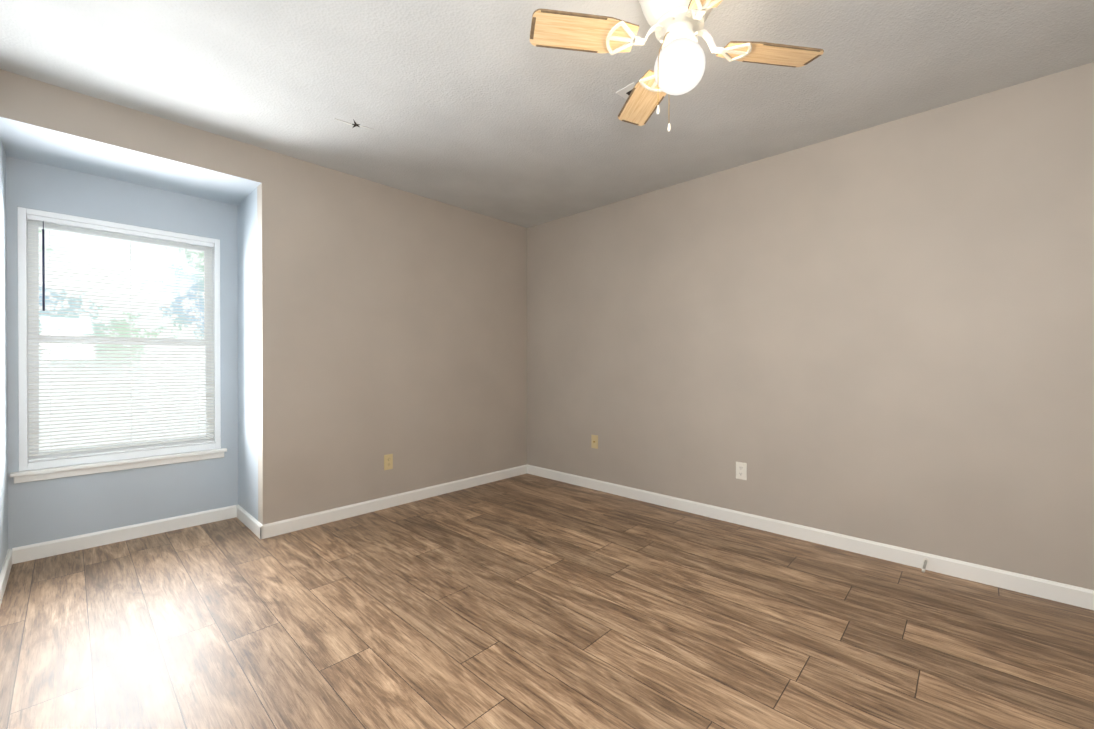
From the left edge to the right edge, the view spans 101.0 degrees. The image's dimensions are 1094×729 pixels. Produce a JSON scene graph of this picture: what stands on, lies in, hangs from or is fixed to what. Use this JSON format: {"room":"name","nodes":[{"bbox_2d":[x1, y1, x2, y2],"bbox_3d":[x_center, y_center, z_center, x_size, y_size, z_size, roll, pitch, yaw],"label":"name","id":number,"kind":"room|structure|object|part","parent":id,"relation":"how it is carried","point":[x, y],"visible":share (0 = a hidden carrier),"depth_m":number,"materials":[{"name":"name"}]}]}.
{"room":"empty bedroom","nodes":[
{"label":"empty bedroom","id":0,"kind":"room"},
{"bbox_2d":[0,137,7,572],"bbox_3d":[-0.897,-0.120,0.462,5.984,2.440,0.100,0,0,43],"label":"wall","id":1,"kind":"structure","parent":0,"point":[3,409],"depth_m":2.31,"materials":[{"name":"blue paint"}]},
{"bbox_2d":[0,547,15,605],"bbox_3d":[-0.843,1.057,0.496,5.744,0.085,0.014,0,0,43],"label":"baseboard","id":2,"kind":"structure","parent":1,"relation":"attached to","point":[10,559],"depth_m":2.27,"materials":[{"name":"white paint"}]},
{"bbox_2d":[6,156,237,549],"bbox_3d":[-2.626,-0.023,2.889,0.140,2.223,1.060,0,0,43],"label":"wall","id":3,"kind":"structure","parent":0,"point":[40,511],"depth_m":2.78,"materials":[{"name":"blue paint"}]},
{"bbox_2d":[10,207,226,483],"bbox_3d":[-2.633,-0.110,2.852,0.170,1.522,0.980,0,0,43],"label":"alcove window","id":4,"kind":"structure","parent":3,"relation":"in","point":[102,458],"depth_m":2.76,"materials":[{"name":"white plastic"}]},
{"bbox_3d":[-2.667,-0.483,2.882,0.030,0.713,0.856,0,0,43],"label":"sash","id":5,"kind":"part","parent":4,"relation":"part of","materials":[{"name":"white plastic"}]},
{"bbox_3d":[-2.638,0.188,2.857,0.038,0.737,0.856,0,0,43],"label":"sash","id":6,"kind":"part","parent":4,"relation":"part of","materials":[{"name":"white plastic"}]},
{"bbox_3d":[-2.654,-0.146,2.871,0.041,1.296,0.772,0,0,43],"label":"glass","id":7,"kind":"part","parent":4,"relation":"part of","materials":[{"name":"white"}]},
{"bbox_2d":[16,506,231,562],"bbox_3d":[-2.560,1.046,2.852,0.014,0.085,1.029,0,0,43],"label":"baseboard","id":8,"kind":"structure","parent":3,"relation":"attached to","point":[85,541],"depth_m":2.76,"materials":[{"name":"white paint"}]},
{"bbox_2d":[0,69,261,204],"bbox_3d":[-2.410,-1.292,2.680,0.732,0.317,1.060,0,0,43],"label":"header beam","id":9,"kind":"structure","parent":0,"point":[48,124],"depth_m":2.44,"materials":[{"name":"beige paint"}]},
{"bbox_2d":[237,188,257,519],"bbox_3d":[-2.049,-0.132,3.141,0.632,2.440,0.100,0,0,43],"label":"wall","id":10,"kind":"structure","parent":0,"point":[247,363],"depth_m":3.04,"materials":[{"name":"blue paint"}]},
{"bbox_2d":[232,505,260,534],"bbox_3d":[-1.988,1.046,3.011,0.540,0.085,0.014,0,0,43],"label":"baseboard","id":11,"kind":"structure","parent":10,"relation":"attached to","point":[247,519],"depth_m":3.07,"materials":[{"name":"white paint"}]},
{"bbox_2d":[257,148,526,524],"bbox_3d":[-1.026,-0.135,3.692,0.100,2.440,2.306,0,0,43],"label":"wall","id":12,"kind":"structure","parent":0,"point":[391,320],"depth_m":3.36,"materials":[{"name":"beige paint"}]},
{"bbox_2d":[384,454,392,469],"bbox_3d":[-1.204,0.741,3.429,0.008,0.115,0.070,0,0,43],"label":"outlet","id":13,"kind":"object","parent":12,"relation":"attached to","point":[388,461],"visible":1,"depth_m":3.43,"materials":[{"name":"beige plastic"}]},
{"bbox_2d":[256,464,527,538],"bbox_3d":[-1.002,1.043,3.641,0.014,0.085,2.284,0,0,43],"label":"baseboard","id":14,"kind":"structure","parent":12,"relation":"attached to","point":[268,530],"depth_m":3.35,"materials":[{"name":"white paint"}]},
{"bbox_2d":[0,473,1093,728],"bbox_3d":[0.291,1.144,1.729,5.984,0.100,3.565,0,0,43],"label":"floor","id":15,"kind":"structure","parent":0,"point":[526,601],"depth_m":1.85,"materials":[{"name":"brown wood"}]},
{"bbox_2d":[0,0,1093,227],"bbox_3d":[0.521,-1.393,1.500,5.351,0.104,3.565,0,0,43],"label":"ceiling","id":16,"kind":"structure","parent":0,"point":[486,108],"depth_m":2.12,"materials":[{"name":"white paint"}]},
{"bbox_2d":[530,0,823,131],"bbox_3d":[0.466,-1.103,1.585,0.810,0.484,0.810,0,0,36],"label":"ceiling fan","id":17,"kind":"object","parent":16,"relation":"hanging from","point":[677,26],"visible":1,"depth_m":1.55,"materials":[{"name":"beige wood"}]},
{"bbox_3d":[0.466,-1.269,1.584,0.292,0.153,0.292,0,0,43],"label":"motor","id":18,"kind":"part","parent":17,"relation":"part of","materials":[{"name":"white metal"}]},
{"bbox_3d":[0.466,-1.043,1.585,0.174,0.160,0.174,0,0,43],"label":"globe","id":19,"kind":"part","parent":17,"relation":"part of","materials":[{"name":"white glass"}]},
{"bbox_2d":[527,62,1093,589],"bbox_3d":[1.709,-0.131,2.767,5.351,2.440,0.100,0,0,43],"label":"wall","id":20,"kind":"structure","parent":0,"point":[883,334],"depth_m":2.60,"materials":[{"name":"beige paint"}]},
{"bbox_2d":[591,435,597,448],"bbox_3d":[0.410,0.671,3.915,0.070,0.115,0.016,0,0,43],"label":"outlet plate","id":21,"kind":"object","parent":20,"relation":"attached to","point":[594,441],"visible":1,"depth_m":3.92,"materials":[{"name":"beige plastic"}]},
{"bbox_2d":[736,462,746,479],"bbox_3d":[1.319,0.723,3.065,0.070,0.115,0.008,0,0,43],"label":"outlet","id":22,"kind":"object","parent":20,"relation":"attached to","point":[741,470],"visible":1,"depth_m":3.06,"materials":[{"name":"white plastic"}]},
{"bbox_2d":[528,465,1093,609],"bbox_3d":[1.670,1.047,2.731,5.151,0.085,0.014,0,0,43],"label":"baseboard","id":23,"kind":"structure","parent":20,"relation":"attached to","point":[1051,590],"depth_m":2.59,"materials":[{"name":"white paint"}]},
{"bbox_2d":[922,558,928,571],"bbox_3d":[1.992,1.058,2.374,0.027,0.061,0.067,0,0,43],"label":"door stop","id":24,"kind":"object","parent":23,"relation":"attached to","point":[926,560],"visible":1,"depth_m":2.38,"materials":[{"name":"silver metal"}]},
{"label":"outside","id":25,"kind":"structure","parent":0,"visible":0},
{"bbox_2d":[39,228,205,451],"bbox_3d":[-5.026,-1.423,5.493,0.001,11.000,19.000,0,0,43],"label":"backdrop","id":26,"kind":"structure","parent":25,"point":[185,261],"depth_m":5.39,"materials":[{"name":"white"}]}
]}

